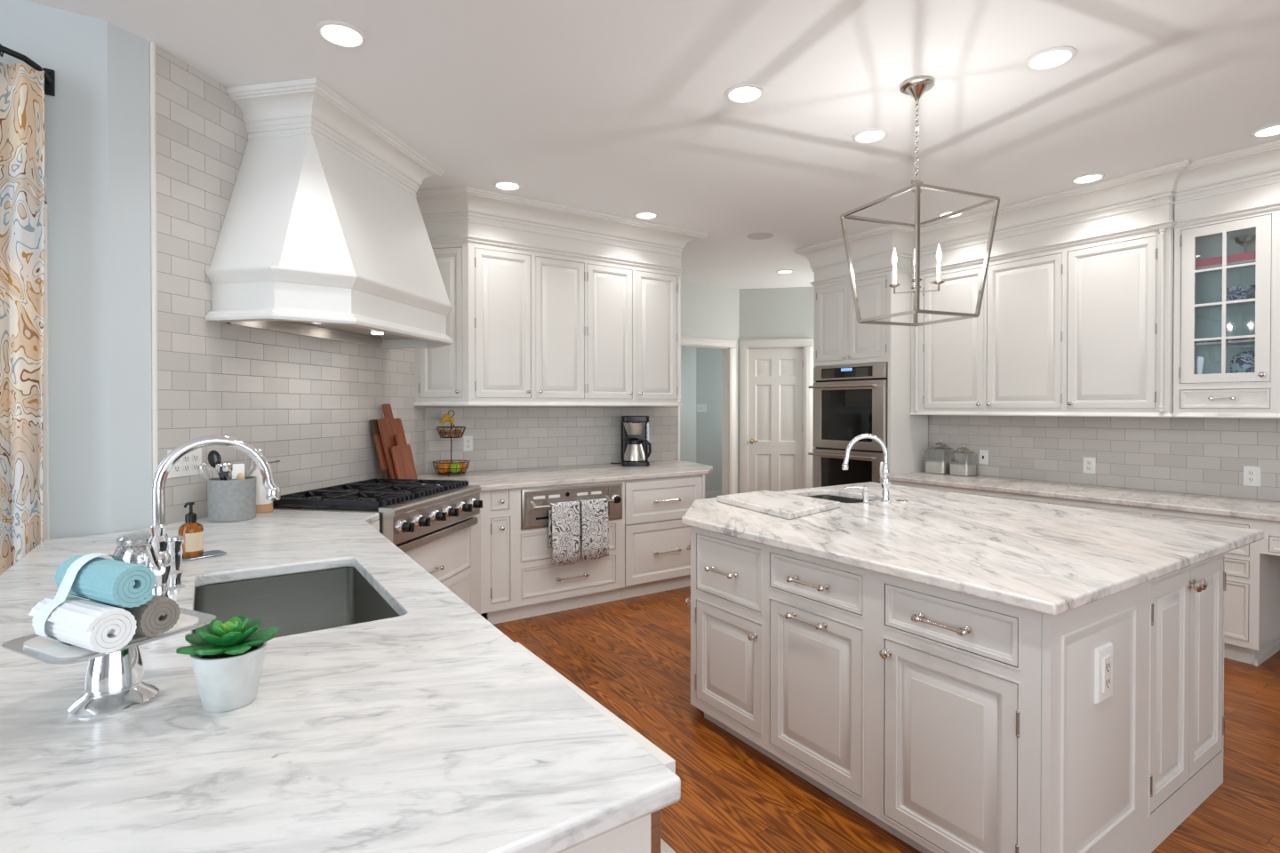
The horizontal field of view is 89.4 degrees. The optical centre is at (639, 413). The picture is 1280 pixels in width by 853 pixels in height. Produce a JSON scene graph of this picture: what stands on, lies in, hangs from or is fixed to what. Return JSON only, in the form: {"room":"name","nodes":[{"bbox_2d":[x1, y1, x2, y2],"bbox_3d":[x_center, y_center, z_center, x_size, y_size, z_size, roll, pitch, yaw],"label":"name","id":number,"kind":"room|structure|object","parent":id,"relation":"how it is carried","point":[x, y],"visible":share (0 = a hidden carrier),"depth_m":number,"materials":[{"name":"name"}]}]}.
{"room":"kitchen","nodes":[
{"label":"kitchen","id":0,"kind":"room"},
{"bbox_2d":[0,0,111,538],"bbox_3d":[-3.432,-0.065,1.697,3.185,2.910,0.120,0,1,-34],"label":"wall","id":1,"kind":"structure","parent":0,"point":[74,45],"depth_m":2.47,"materials":[{"name":"paint"}]},
{"bbox_2d":[0,43,55,95],"bbox_3d":[-2.832,-1.237,1.923,1.616,0.097,0.153,0,1,-34],"label":"curtain rod","id":2,"kind":"object","parent":1,"relation":"attached to","point":[49,74],"visible":0.94,"depth_m":2.35,"materials":[{"name":"black metal"}]},
{"bbox_2d":[0,61,44,575],"bbox_3d":[-2.348,0.058,2.187,0.512,2.575,0.063,0,1,-34],"label":"curtain","id":3,"kind":"object","parent":2,"relation":"hanging from","point":[21,86],"visible":0.68,"depth_m":2.28,"materials":[{"name":"fabric"}]},
{"bbox_2d":[42,176,49,540],"bbox_3d":[-2.894,0.255,2.043,1.556,2.265,0.148,0,1,-34],"label":"trim","id":4,"kind":"structure","parent":1,"relation":"attached to","point":[45,394],"depth_m":2.42,"materials":[{"name":"paint"}]},
{"bbox_2d":[107,22,151,533],"bbox_3d":[-2.101,-0.073,2.625,0.120,2.910,0.148,0,1,24],"label":"wall","id":5,"kind":"structure","parent":0,"point":[128,53],"depth_m":2.59,"materials":[{"name":"paint"}]},
{"bbox_2d":[149,41,425,524],"bbox_3d":[-1.863,-0.083,3.749,0.120,2.910,2.178,0,1,11],"label":"wall","id":6,"kind":"structure","parent":0,"point":[309,404],"depth_m":3.03,"materials":[{"name":"tile"}]},
{"bbox_2d":[150,41,158,477],"bbox_3d":[-2.010,-0.538,2.676,0.018,1.980,0.018,0,1,-11],"label":"trim","id":7,"kind":"structure","parent":6,"relation":"attached to","point":[153,121],"depth_m":2.67,"materials":[{"name":"paint"}]},
{"bbox_2d":[167,448,201,479],"bbox_3d":[-1.980,0.215,2.820,0.010,0.120,0.170,0,1,11],"label":"wall outlet","id":8,"kind":"object","parent":6,"relation":"attached to","point":[187,466],"visible":0.81,"depth_m":2.83,"materials":[{"name":"white plastic"}]},
{"bbox_2d":[173,464,180,471],"bbox_3d":[-1.987,0.236,2.775,0.003,0.028,0.032,0,1,11],"label":"socket","id":9,"kind":"object","parent":8,"relation":"attached to","point":[176,468],"depth_m":2.78,"materials":[{"name":"white plastic"}]},
{"bbox_2d":[204,77,453,349],"bbox_3d":[-1.533,-0.981,3.567,0.594,1.109,1.450,0,1,11],"label":"range hood","id":10,"kind":"object","parent":6,"relation":"attached to","point":[324,234],"visible":1,"depth_m":3.10,"materials":[{"name":"paint"}]},
{"bbox_2d":[413,186,708,406],"bbox_3d":[-0.595,-0.804,5.125,2.469,1.489,0.561,0,1,-34],"label":"upper cabinet","id":11,"kind":"object","parent":6,"relation":"attached to","point":[554,304],"visible":0.94,"depth_m":4.92,"materials":[{"name":"paint"}]},
{"bbox_2d":[425,406,678,474],"bbox_3d":[-0.650,-0.098,5.509,2.350,2.910,0.120,0,1,-34],"label":"wall","id":12,"kind":"structure","parent":0,"point":[505,437],"depth_m":5.33,"materials":[{"name":"tile"}]},
{"bbox_2d":[463,435,472,451],"bbox_3d":[-1.324,0.232,4.981,0.075,0.120,0.010,0,1,-34],"label":"wall outlet","id":13,"kind":"object","parent":12,"relation":"attached to","point":[468,440],"visible":1,"depth_m":4.98,"materials":[{"name":"white plastic"}]},
{"bbox_2d":[24,0,1279,289],"bbox_3d":[0.559,-1.586,3.538,12.120,0.100,11.920,0,1,-34],"label":"ceiling","id":14,"kind":"structure","parent":0,"point":[619,108],"depth_m":3.09,"materials":[{"name":"paint"}]},
{"bbox_2d":[315,20,367,47],"bbox_3d":[-1.201,-1.523,2.606,0.190,0.008,0.190,0,1,-34],"label":"recessed light","id":15,"kind":"object","parent":14,"relation":"in","point":[340,34],"visible":1,"depth_m":2.60,"materials":[{"name":"white plastic"}]},
{"bbox_2d":[493,180,521,191],"bbox_3d":[-0.895,-1.538,4.373,0.190,0.008,0.190,0,1,-34],"label":"recessed light","id":16,"kind":"object","parent":14,"relation":"in","point":[503,185],"visible":1,"depth_m":4.36,"materials":[{"name":"white plastic"}]},
{"bbox_2d":[633,211,658,219],"bbox_3d":[0.049,-1.544,5.048,0.190,0.008,0.190,0,1,-34],"label":"recessed light","id":17,"kind":"object","parent":14,"relation":"in","point":[644,215],"visible":1,"depth_m":5.04,"materials":[{"name":"white plastic"}]},
{"bbox_2d":[725,83,765,103],"bbox_3d":[0.502,-1.527,3.095,0.190,0.008,0.190,0,1,-34],"label":"recessed light","id":18,"kind":"object","parent":14,"relation":"in","point":[743,93],"visible":1,"depth_m":3.09,"materials":[{"name":"white plastic"}]},
{"bbox_2d":[746,232,773,239],"bbox_3d":[1.051,-1.551,5.660,0.230,0.006,0.230,0,1,-34],"label":"ceiling speaker","id":19,"kind":"object","parent":14,"relation":"attached to","point":[756,236],"visible":1,"depth_m":5.64},
{"bbox_2d":[776,269,793,273],"bbox_3d":[1.595,-1.562,7.131,0.190,0.008,0.190,0,1,-34],"label":"recessed light","id":20,"kind":"object","parent":14,"relation":"in","point":[785,271],"visible":1,"depth_m":7.11,"materials":[{"name":"white plastic"}]},
{"bbox_2d":[852,128,888,143],"bbox_3d":[1.271,-1.532,3.574,0.190,0.008,0.190,0,1,-34],"label":"recessed light","id":21,"kind":"object","parent":14,"relation":"in","point":[875,134],"visible":1,"depth_m":3.56,"materials":[{"name":"white plastic"}]},
{"bbox_2d":[840,76,999,327],"bbox_3d":[1.285,-0.982,3.006,0.484,1.096,0.484,0,1,-23],"label":"lantern pendant","id":22,"kind":"object","parent":14,"relation":"hanging from","point":[916,87],"visible":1,"depth_m":2.95,"materials":[{"name":"silver metal"}]},
{"bbox_2d":[936,210,964,218],"bbox_3d":[2.409,-1.544,5.017,0.190,0.008,0.190,0,1,-34],"label":"recessed light","id":23,"kind":"object","parent":14,"relation":"in","point":[948,212],"visible":0.56,"depth_m":5.00,"materials":[{"name":"white plastic"}]},
{"bbox_2d":[1024,46,1076,71],"bbox_3d":[1.765,-1.525,2.784,0.190,0.008,0.190,0,1,-34],"label":"recessed light","id":24,"kind":"object","parent":14,"relation":"in","point":[1054,57],"visible":1,"depth_m":2.77,"materials":[{"name":"white plastic"}]},
{"bbox_2d":[1070,173,1105,183],"bbox_3d":[2.932,-1.537,4.236,0.190,0.008,0.190,0,1,-34],"label":"recessed light","id":25,"kind":"object","parent":14,"relation":"in","point":[1089,178],"visible":1,"depth_m":4.22,"materials":[{"name":"white plastic"}]},
{"bbox_2d":[1249,122,1279,137],"bbox_3d":[3.427,-1.531,3.496,0.190,0.008,0.190,0,1,-34],"label":"recessed light","id":26,"kind":"object","parent":14,"relation":"in","point":[1273,130],"visible":1,"depth_m":3.52,"materials":[{"name":"white plastic"}]},
{"bbox_2d":[680,346,695,463],"bbox_3d":[0.554,-0.126,8.733,0.120,2.910,1.904,0,1,14],"label":"wall","id":27,"kind":"structure","parent":0,"point":[688,355],"depth_m":8.96,"materials":[{"name":"paint"}]},
{"bbox_2d":[696,347,721,492],"bbox_3d":[1.692,-0.140,10.289,2.140,2.910,0.120,0,1,-34],"label":"wall","id":28,"kind":"structure","parent":0,"point":[708,361],"depth_m":9.80,"materials":[{"name":"paint"}]},
{"bbox_2d":[696,404,706,412],"bbox_3d":[0.923,-0.080,9.693,0.200,0.120,0.015,0,1,-34],"label":"wall switch","id":29,"kind":"object","parent":28,"relation":"attached to","point":[700,408],"visible":1,"depth_m":9.69,"materials":[{"name":"white plastic"}]},
{"bbox_2d":[704,490,721,498],"bbox_3d":[1.646,1.249,10.189,1.940,0.135,0.016,0,1,-34],"label":"baseboard","id":30,"kind":"structure","parent":28,"relation":"attached to","point":[710,494],"depth_m":9.82,"materials":[{"name":"paint"}]},
{"bbox_2d":[680,281,739,494],"bbox_3d":[0.429,-0.117,7.735,1.920,2.910,0.120,0,1,-34],"label":"wall","id":31,"kind":"structure","parent":0,"point":[707,311],"depth_m":7.99,"materials":[{"name":"paint"}]},
{"bbox_2d":[678,336,735,495],"bbox_3d":[0.765,0.208,7.946,0.986,2.255,0.148,0,1,-34],"label":"trim","id":32,"kind":"structure","parent":31,"relation":"attached to","point":[728,348],"depth_m":8.13,"materials":[{"name":"paint"}]},
{"bbox_2d":[738,287,814,493],"bbox_3d":[2.402,-0.120,8.055,2.305,2.910,0.120,0,1,11],"label":"wall","id":33,"kind":"structure","parent":0,"point":[767,313],"depth_m":8.12,"materials":[{"name":"paint"}]},
{"bbox_2d":[748,348,802,492],"bbox_3d":[1.708,0.250,8.144,0.685,2.143,0.111,0,1,11],"label":"door","id":34,"kind":"structure","parent":33,"relation":"in","point":[775,375],"depth_m":8.16,"materials":[{"name":"paint"}]},
{"bbox_2d":[739,338,812,493],"bbox_3d":[1.710,0.201,8.180,0.896,2.265,0.148,0,1,11],"label":"trim","id":35,"kind":"structure","parent":33,"relation":"attached to","point":[806,344],"depth_m":8.12,"materials":[{"name":"paint"}]},
{"bbox_2d":[480,586,1279,852],"bbox_3d":[0.559,1.424,3.564,12.120,0.100,11.920,0,1,-34],"label":"floor","id":36,"kind":"structure","parent":0,"point":[631,656],"depth_m":2.63,"materials":[{"name":"brown wood"}]},
{"bbox_2d":[369,491,481,615],"bbox_3d":[-1.439,0.934,3.499,0.704,0.880,1.360,0,1,11],"label":"base cabinet","id":37,"kind":"object","parent":36,"relation":"on","point":[454,559],"visible":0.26,"depth_m":3.83,"materials":[{"name":"paint"}]},
{"bbox_2d":[480,480,624,624],"bbox_3d":[-0.772,0.921,4.720,1.078,0.885,0.951,0,1,-34],"label":"base cabinet","id":38,"kind":"object","parent":36,"relation":"on","point":[519,580],"depth_m":4.31,"materials":[{"name":"paint"}]},
{"bbox_2d":[548,501,580,566],"bbox_3d":[-0.503,0.801,4.333,0.210,0.418,0.068,0,1,-34],"label":"dish towel","id":39,"kind":"object","parent":38,"relation":"hanging from","point":[564,517],"visible":1,"depth_m":4.31,"materials":[{"name":"fabric"}]},
{"bbox_2d":[416,460,712,491],"bbox_3d":[-0.559,0.465,4.893,2.810,0.034,1.005,0,1,-34],"label":"countertop","id":40,"kind":"structure","parent":38,"relation":"on","point":[508,479],"depth_m":4.74,"materials":[{"name":"stone"}]},
{"bbox_2d":[369,419,390,479],"bbox_3d":[-1.621,0.245,4.232,0.126,0.418,0.302,0,1,11],"label":"cutting board","id":41,"kind":"object","parent":40,"relation":"on","point":[373,423],"visible":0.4,"depth_m":4.09,"materials":[{"name":"brown wood"}]},
{"bbox_2d":[376,403,407,485],"bbox_3d":[-1.602,0.194,4.229,0.146,0.518,0.250,0,1,11],"label":"cutting board","id":42,"kind":"object","parent":40,"relation":"on","point":[388,427],"visible":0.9,"depth_m":4.17,"materials":[{"name":"brown wood"}]},
{"bbox_2d":[390,433,417,479],"bbox_3d":[-1.544,0.294,4.218,0.089,0.319,0.215,0,1,11],"label":"cutting board","id":43,"kind":"object","parent":40,"relation":"on","point":[402,454],"visible":0.88,"depth_m":4.20,"materials":[{"name":"brown wood"}]},
{"bbox_2d":[432,410,470,476],"bbox_3d":[-1.381,0.212,4.734,0.265,0.474,0.265,0,1,-34],"label":"fruit basket","id":44,"kind":"object","parent":40,"relation":"on","point":[451,427],"visible":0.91,"depth_m":4.69,"materials":[{"name":"brown metal"}]},
{"bbox_2d":[437,462,448,473],"bbox_3d":[-1.420,0.387,4.673,0.083,0.090,0.082,0,1,-34],"label":"orange","id":45,"kind":"object","parent":44,"relation":"in","point":[440,466],"visible":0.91,"depth_m":4.64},
{"bbox_2d":[440,417,454,426],"bbox_3d":[-1.398,0.059,4.697,0.034,0.074,0.121,0,1,39],"label":"banana","id":46,"kind":"object","parent":44,"relation":"in","point":[450,420],"visible":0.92,"depth_m":4.69,"materials":[{"name":"food"}]},
{"bbox_2d":[436,426,465,438],"bbox_3d":[-1.381,0.137,4.733,0.213,0.081,0.213,0,1,-34],"label":"wire bowl","id":47,"kind":"object","parent":44,"relation":"on","point":[442,428],"depth_m":4.69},
{"bbox_2d":[432,460,470,475],"bbox_3d":[-1.381,0.395,4.735,0.265,0.091,0.265,0,1,-34],"label":"wire bowl","id":48,"kind":"object","parent":44,"relation":"on","point":[459,473],"depth_m":4.67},
{"bbox_2d":[448,462,461,473],"bbox_3d":[-1.341,0.389,4.687,0.085,0.088,0.083,0,1,-34],"label":"apple","id":49,"kind":"object","parent":44,"relation":"in","point":[452,466],"visible":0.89,"depth_m":4.66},
{"bbox_2d":[610,416,651,466],"bbox_3d":[-0.082,0.231,5.581,0.336,0.422,0.375,0,1,-4],"label":"coffee maker","id":50,"kind":"object","parent":40,"relation":"on","point":[635,444],"visible":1,"depth_m":5.46,"materials":[{"name":"black plastic"}]},
{"bbox_2d":[623,422,646,434],"bbox_3d":[-0.047,0.126,5.520,0.194,0.108,0.194,0,0,-4],"label":"basket","id":51,"kind":"object","parent":50,"relation":"on","point":[628,428],"depth_m":5.46,"materials":[{"name":"silver metal"}]},
{"bbox_2d":[578,498,608,559],"bbox_3d":[-0.318,0.795,4.457,0.210,0.408,0.068,0,1,-34],"label":"dish towel","id":52,"kind":"object","parent":38,"relation":"hanging from","point":[594,520],"visible":0.99,"depth_m":4.43,"materials":[{"name":"fabric"}]},
{"bbox_2d":[514,641,675,852],"bbox_3d":[-0.156,0.959,1.200,0.106,0.872,0.596,0,1,-34],"label":"base cabinet","id":53,"kind":"object","parent":36,"relation":"on","point":[648,746],"visible":0.05,"depth_m":1.04,"materials":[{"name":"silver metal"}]},
{"bbox_2d":[560,814,650,852],"bbox_3d":[-0.956,0.950,1.757,0.728,0.880,2.530,0,1,-34],"label":"base cabinet","id":54,"kind":"object","parent":36,"relation":"on","point":[635,836],"visible":0.02,"depth_m":0.86,"materials":[{"name":"paint"}]},
{"bbox_2d":[0,509,680,852],"bbox_3d":[-1.147,0.492,1.858,1.177,0.034,3.019,0,1,-34],"label":"countertop","id":55,"kind":"structure","parent":54,"relation":"on","point":[425,729],"depth_m":0.96,"materials":[{"name":"stone"}]},
{"bbox_2d":[1,607,215,718],"bbox_3d":[-0.878,0.422,1.084,0.198,0.119,0.238,0,1,26],"label":"tray","id":56,"kind":"object","parent":55,"relation":"on","point":[114,684],"visible":0.73,"depth_m":1.05,"materials":[{"name":"silver metal"}]},
{"bbox_2d":[27,595,136,653],"bbox_3d":[-0.865,0.325,1.003,0.172,0.066,0.068,0,1,26],"label":"rolled towel","id":57,"kind":"object","parent":56,"relation":"on","point":[85,624],"visible":0.83,"depth_m":0.97,"materials":[{"name":"white fabric"}]},
{"bbox_2d":[54,554,156,607],"bbox_3d":[-0.861,0.269,1.040,0.172,0.066,0.062,0,1,26],"label":"rolled towel","id":58,"kind":"object","parent":57,"relation":"on","point":[108,581],"visible":0.85,"depth_m":1.01,"materials":[{"name":"teal fabric"}]},
{"bbox_2d":[88,595,180,638],"bbox_3d":[-0.846,0.328,1.079,0.162,0.060,0.061,0,1,26],"label":"rolled towel","id":59,"kind":"object","parent":56,"relation":"on","point":[158,615],"visible":0.52,"depth_m":1.04,"materials":[{"name":"grey fabric"}]},
{"bbox_2d":[33,552,124,646],"bbox_3d":[-0.883,0.296,1.054,0.032,0.135,0.151,0,1,26],"label":"ribbon","id":60,"kind":"object","parent":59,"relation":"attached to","point":[68,579],"visible":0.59,"depth_m":1.01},
{"bbox_2d":[112,531,167,566],"bbox_3d":[-1.468,0.413,1.909,0.136,0.123,0.136,0,1,-34],"label":"jar","id":61,"kind":"object","parent":55,"relation":"on","point":[132,548],"visible":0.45,"depth_m":1.85,"materials":[{"name":"silver glass"}]},
{"bbox_2d":[167,536,185,591],"bbox_3d":[-1.258,0.403,1.748,0.052,0.146,0.051,0,1,-34],"label":"sprayer","id":62,"kind":"object","parent":55,"relation":"on","point":[174,548],"visible":0.81,"depth_m":1.74,"materials":[{"name":"silver metal"}]},
{"bbox_2d":[181,550,226,560],"bbox_3d":[-1.449,0.469,2.140,0.085,0.006,0.130,0,1,36],"label":"soap tray","id":63,"kind":"object","parent":55,"relation":"on","point":[213,553],"visible":0.75,"depth_m":2.13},
{"bbox_2d":[178,502,203,557],"bbox_3d":[-1.474,0.377,2.124,0.069,0.177,0.068,0,1,30],"label":"soap bottle","id":64,"kind":"object","parent":63,"relation":"on","point":[192,532],"visible":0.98,"depth_m":2.10,"materials":[{"name":"orange glass"}]},
{"bbox_2d":[145,435,280,598],"bbox_3d":[-1.069,0.266,1.635,0.295,0.422,0.124,0,1,-38],"label":"gooseneck faucet","id":65,"kind":"object","parent":55,"relation":"on","point":[158,559],"visible":0.85,"depth_m":1.59,"materials":[{"name":"silver metal"}]},
{"bbox_2d":[176,615,279,712],"bbox_3d":[-0.683,0.413,1.077,0.136,0.136,0.136,0,1,-21],"label":"potted succulent","id":66,"kind":"object","parent":55,"relation":"on","point":[228,658],"visible":1,"depth_m":1.05,"materials":[{"name":"ceramic"}]},
{"bbox_2d":[190,640,267,712],"bbox_3d":[-0.683,0.435,1.077,0.110,0.092,0.110,0,1,-34],"label":"pot","id":67,"kind":"object","parent":55,"relation":"on","point":[227,681],"depth_m":1.04,"materials":[{"name":"ceramic"}]},
{"bbox_2d":[207,476,256,522],"bbox_3d":[-1.801,0.376,2.858,0.186,0.180,0.186,0,1,-34],"label":"utensil crock","id":68,"kind":"object","parent":55,"relation":"on","point":[231,500],"visible":0.91,"depth_m":2.78,"materials":[{"name":"concrete"}]},
{"bbox_2d":[197,463,213,481],"bbox_3d":[-1.849,0.330,2.813,0.046,0.237,0.144,0,1,19],"label":"whisk","id":69,"kind":"object","parent":68,"relation":"in","point":[209,468],"visible":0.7,"depth_m":2.77,"materials":[{"name":"silver metal"}]},
{"bbox_2d":[207,450,223,480],"bbox_3d":[-1.847,0.305,2.856,0.109,0.286,0.028,0,1,-19],"label":"serving spoon","id":70,"kind":"object","parent":68,"relation":"in","point":[214,458],"visible":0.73,"depth_m":2.84,"materials":[{"name":"black plastic"}]},
{"bbox_2d":[215,464,232,480],"bbox_3d":[-1.811,0.334,2.827,0.072,0.225,0.071,0,1,-34],"label":"ladle","id":71,"kind":"object","parent":68,"relation":"in","point":[228,468],"visible":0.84,"depth_m":2.80,"materials":[{"name":"silver metal"}]},
{"bbox_2d":[219,465,228,480],"bbox_3d":[-1.792,0.337,2.810,0.021,0.221,0.057,0,1,30],"label":"spatula","id":72,"kind":"object","parent":68,"relation":"in","point":[222,474],"visible":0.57,"depth_m":2.79,"materials":[{"name":"plastic"}]},
{"bbox_2d":[232,464,244,479],"bbox_3d":[-1.763,0.334,2.840,0.048,0.225,0.020,0,1,-34],"label":"turner","id":73,"kind":"object","parent":68,"relation":"in","point":[237,468],"visible":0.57,"depth_m":2.83,"materials":[{"name":"white plastic"}]},
{"bbox_2d":[236,472,245,479],"bbox_3d":[-1.755,0.353,2.835,0.056,0.188,0.025,0,1,26],"label":"wooden spoon","id":74,"kind":"object","parent":68,"relation":"in","point":[240,476],"visible":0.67,"depth_m":2.82,"materials":[{"name":"brown wood"}]},
{"bbox_2d":[244,456,256,479],"bbox_3d":[-1.763,0.315,2.905,0.048,0.263,0.094,0,1,18],"label":"whisk","id":75,"kind":"object","parent":68,"relation":"in","point":[247,477],"visible":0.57,"depth_m":2.91,"materials":[{"name":"silver metal"}]},
{"bbox_2d":[249,448,279,513],"bbox_3d":[-1.781,0.315,3.059,0.132,0.298,0.113,0,1,-34],"label":"oil bottle","id":76,"kind":"object","parent":55,"relation":"on","point":[262,505],"visible":0.34,"depth_m":3.02,"materials":[{"name":"white ceramic"}]},
{"bbox_2d":[192,567,399,646],"bbox_3d":[-0.927,0.632,1.723,0.470,0.243,0.755,0,1,-34],"label":"undermount sink","id":77,"kind":"object","parent":55,"relation":"in","point":[295,604],"visible":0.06,"depth_m":2.03,"materials":[{"name":"metal"}]},
{"bbox_2d":[272,478,482,552],"bbox_3d":[-1.410,0.544,3.559,0.830,0.260,0.941,0,1,11],"label":"rangetop","id":78,"kind":"object","parent":55,"relation":"on","point":[413,515],"visible":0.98,"depth_m":3.37,"materials":[{"name":"silver metal"}]},
{"bbox_2d":[621,474,704,599],"bbox_3d":[0.042,0.921,5.146,0.745,0.879,0.668,0,1,-34],"label":"base cabinet","id":79,"kind":"object","parent":36,"relation":"on","point":[658,558],"visible":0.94,"depth_m":4.86,"materials":[{"name":"paint"}]},
{"bbox_2d":[660,838,676,852],"bbox_3d":[-0.114,1.382,1.921,0.495,0.012,0.900,0,1,-34],"label":"floor mat","id":80,"kind":"object","parent":36,"relation":"on","point":[665,848],"visible":0.03,"depth_m":2.04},
{"bbox_2d":[793,224,927,474],"bbox_3d":[2.057,-0.101,5.928,0.675,2.909,1.095,0,1,-34],"label":"tall cabinet","id":81,"kind":"object","parent":36,"relation":"on","point":[839,340],"visible":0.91,"depth_m":5.62,"materials":[{"name":"paint"}]},
{"bbox_2d":[808,362,887,487],"bbox_3d":[2.046,0.308,5.931,0.596,1.490,0.775,0,1,-34],"label":"double oven","id":82,"kind":"object","parent":81,"relation":"in","point":[850,402],"visible":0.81,"depth_m":5.78,"materials":[{"name":"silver metal"}]},
{"bbox_2d":[685,527,1225,852],"bbox_3d":[1.091,0.941,2.798,1.404,0.880,1.917,0,1,-34],"label":"base cabinet","id":83,"kind":"object","parent":36,"relation":"on","point":[950,722],"visible":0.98,"depth_m":2.04,"materials":[{"name":"paint"}]},
{"bbox_2d":[681,481,1264,615],"bbox_3d":[1.287,0.482,2.958,1.894,0.034,1.963,0,1,-34],"label":"countertop","id":84,"kind":"structure","parent":83,"relation":"on","point":[1052,560],"depth_m":2.42,"materials":[{"name":"stone"}]},
{"bbox_2d":[716,490,839,519],"bbox_3d":[0.678,0.448,3.229,0.484,0.030,0.634,0,1,-34],"label":"marble board","id":85,"kind":"object","parent":84,"relation":"on","point":[785,506],"visible":1,"depth_m":3.15,"materials":[{"name":"stone"}]},
{"bbox_2d":[809,495,863,503],"bbox_3d":[1.097,0.596,3.616,0.400,0.203,0.500,0,1,-34],"label":"prep sink","id":86,"kind":"object","parent":84,"relation":"in","point":[842,500],"visible":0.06,"depth_m":3.83,"materials":[{"name":"metal"}]},
{"bbox_2d":[844,486,871,504],"bbox_3d":[1.114,0.416,3.315,0.132,0.092,0.047,0,1,6],"label":"soap dispenser","id":87,"kind":"object","parent":84,"relation":"on","point":[866,493],"visible":1,"depth_m":3.30,"materials":[{"name":"silver metal"}]},
{"bbox_2d":[841,433,891,503],"bbox_3d":[1.179,0.283,3.384,0.256,0.357,0.091,0,1,-1],"label":"gooseneck faucet","id":88,"kind":"object","parent":84,"relation":"on","point":[884,478],"visible":1,"depth_m":3.35,"materials":[{"name":"silver metal"}]},
{"bbox_2d":[1094,642,1112,703],"bbox_3d":[1.306,0.730,1.821,0.100,0.152,0.010,0,1,-34],"label":"outlet","id":89,"kind":"object","parent":83,"relation":"attached to","point":[1103,652],"depth_m":1.80,"materials":[{"name":"white plastic"}]},
{"bbox_2d":[1103,655,1111,693],"bbox_3d":[1.310,0.730,1.816,0.046,0.098,0.006,0,1,-34],"label":"socket","id":90,"kind":"object","parent":83,"relation":"attached to","point":[1107,659],"depth_m":1.81,"materials":[{"name":"white plastic"}]},
{"bbox_2d":[890,480,1279,666],"bbox_3d":[3.182,0.965,4.238,0.711,0.807,3.233,0,1,-34],"label":"base cabinet","id":91,"kind":"object","parent":36,"relation":"on","point":[1252,612],"visible":0.09,"depth_m":3.57,"materials":[{"name":"paint"}]},
{"bbox_2d":[888,472,1279,521],"bbox_3d":[3.171,0.543,4.270,0.696,0.034,3.160,0,1,-34],"label":"countertop","id":92,"kind":"structure","parent":91,"relation":"on","point":[1266,510],"depth_m":4.20,"materials":[{"name":"stone"}]},
{"bbox_2d":[924,439,954,474],"bbox_3d":[2.587,0.367,5.586,0.184,0.294,0.184,0,1,-34],"label":"glass canister","id":93,"kind":"object","parent":92,"relation":"on","point":[932,466],"visible":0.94,"depth_m":5.57,"materials":[{"name":"clear glass"}]},
{"bbox_2d":[949,443,977,476],"bbox_3d":[2.698,0.383,5.402,0.164,0.265,0.164,0,1,-34],"label":"glass canister","id":94,"kind":"object","parent":92,"relation":"on","point":[956,468],"visible":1,"depth_m":5.38,"materials":[{"name":"clear glass"}]},
{"bbox_2d":[928,388,1279,502],"bbox_3d":[4.198,-0.080,3.472,0.120,2.910,7.500,0,1,-34],"label":"wall","id":95,"kind":"structure","parent":0,"point":[1199,456],"depth_m":4.53,"materials":[{"name":"tile"}]},
{"bbox_2d":[978,449,988,464],"bbox_3d":[2.848,0.363,5.370,0.015,0.120,0.075,0,1,-34],"label":"wall switch","id":96,"kind":"object","parent":95,"relation":"attached to","point":[983,455],"visible":1,"depth_m":5.37,"materials":[{"name":"white plastic"}]},
{"bbox_2d":[909,159,1191,417],"bbox_3d":[2.949,-0.764,4.844,0.415,1.564,1.940,0,1,-34],"label":"upper cabinet","id":97,"kind":"object","parent":95,"relation":"attached to","point":[1076,318],"visible":0.94,"depth_m":4.63,"materials":[{"name":"paint"}]},
{"bbox_2d":[1082,456,1095,473],"bbox_3d":[3.281,0.379,4.727,0.010,0.120,0.082,0,1,-34],"label":"wall outlet","id":98,"kind":"object","parent":95,"relation":"attached to","point":[1089,464],"visible":1,"depth_m":4.72,"materials":[{"name":"white plastic"}]},
{"bbox_2d":[1172,139,1279,418],"bbox_3d":[3.836,-0.753,3.572,0.357,1.564,1.400,0,1,-34],"label":"display cabinet","id":99,"kind":"object","parent":95,"relation":"attached to","point":[1221,198],"visible":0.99,"depth_m":3.94,"materials":[{"name":"paint"}]},
{"bbox_2d":[1195,251,1255,267],"bbox_3d":[3.642,-0.942,3.989,0.120,0.050,0.360,0,1,-34],"label":"shelf","id":100,"kind":"object","parent":99,"relation":"in","point":[1247,256],"visible":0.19,"depth_m":3.95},
{"bbox_2d":[1233,235,1255,253],"bbox_3d":[3.678,-1.019,3.934,0.100,0.105,0.099,0,1,-34],"label":"stemmed glass","id":101,"kind":"object","parent":100,"relation":"on","point":[1244,244],"visible":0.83,"depth_m":3.93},
{"bbox_2d":[1220,284,1255,300],"bbox_3d":[3.664,-0.729,3.957,0.170,0.085,0.170,0,1,-34],"label":"porcelain bowl","id":102,"kind":"object","parent":99,"relation":"in","point":[1239,292],"visible":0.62,"depth_m":3.91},
{"bbox_2d":[1226,337,1255,341],"bbox_3d":[3.689,-0.451,3.940,0.100,0.020,0.160,0,1,-34],"label":"shelf","id":103,"kind":"object","parent":99,"relation":"in","point":[1244,339],"visible":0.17,"depth_m":3.92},
{"bbox_2d":[1229,348,1257,382],"bbox_3d":[3.691,-0.288,3.931,0.164,0.218,0.163,0,1,-34],"label":"tureen","id":104,"kind":"object","parent":99,"relation":"in","point":[1244,362],"visible":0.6,"depth_m":3.90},
{"bbox_2d":[1242,465,1261,487],"bbox_3d":[3.773,0.387,3.992,0.010,0.125,0.082,0,1,-34],"label":"wall outlet","id":105,"kind":"object","parent":95,"relation":"attached to","point":[1252,476],"visible":1,"depth_m":3.99,"materials":[{"name":"white plastic"}]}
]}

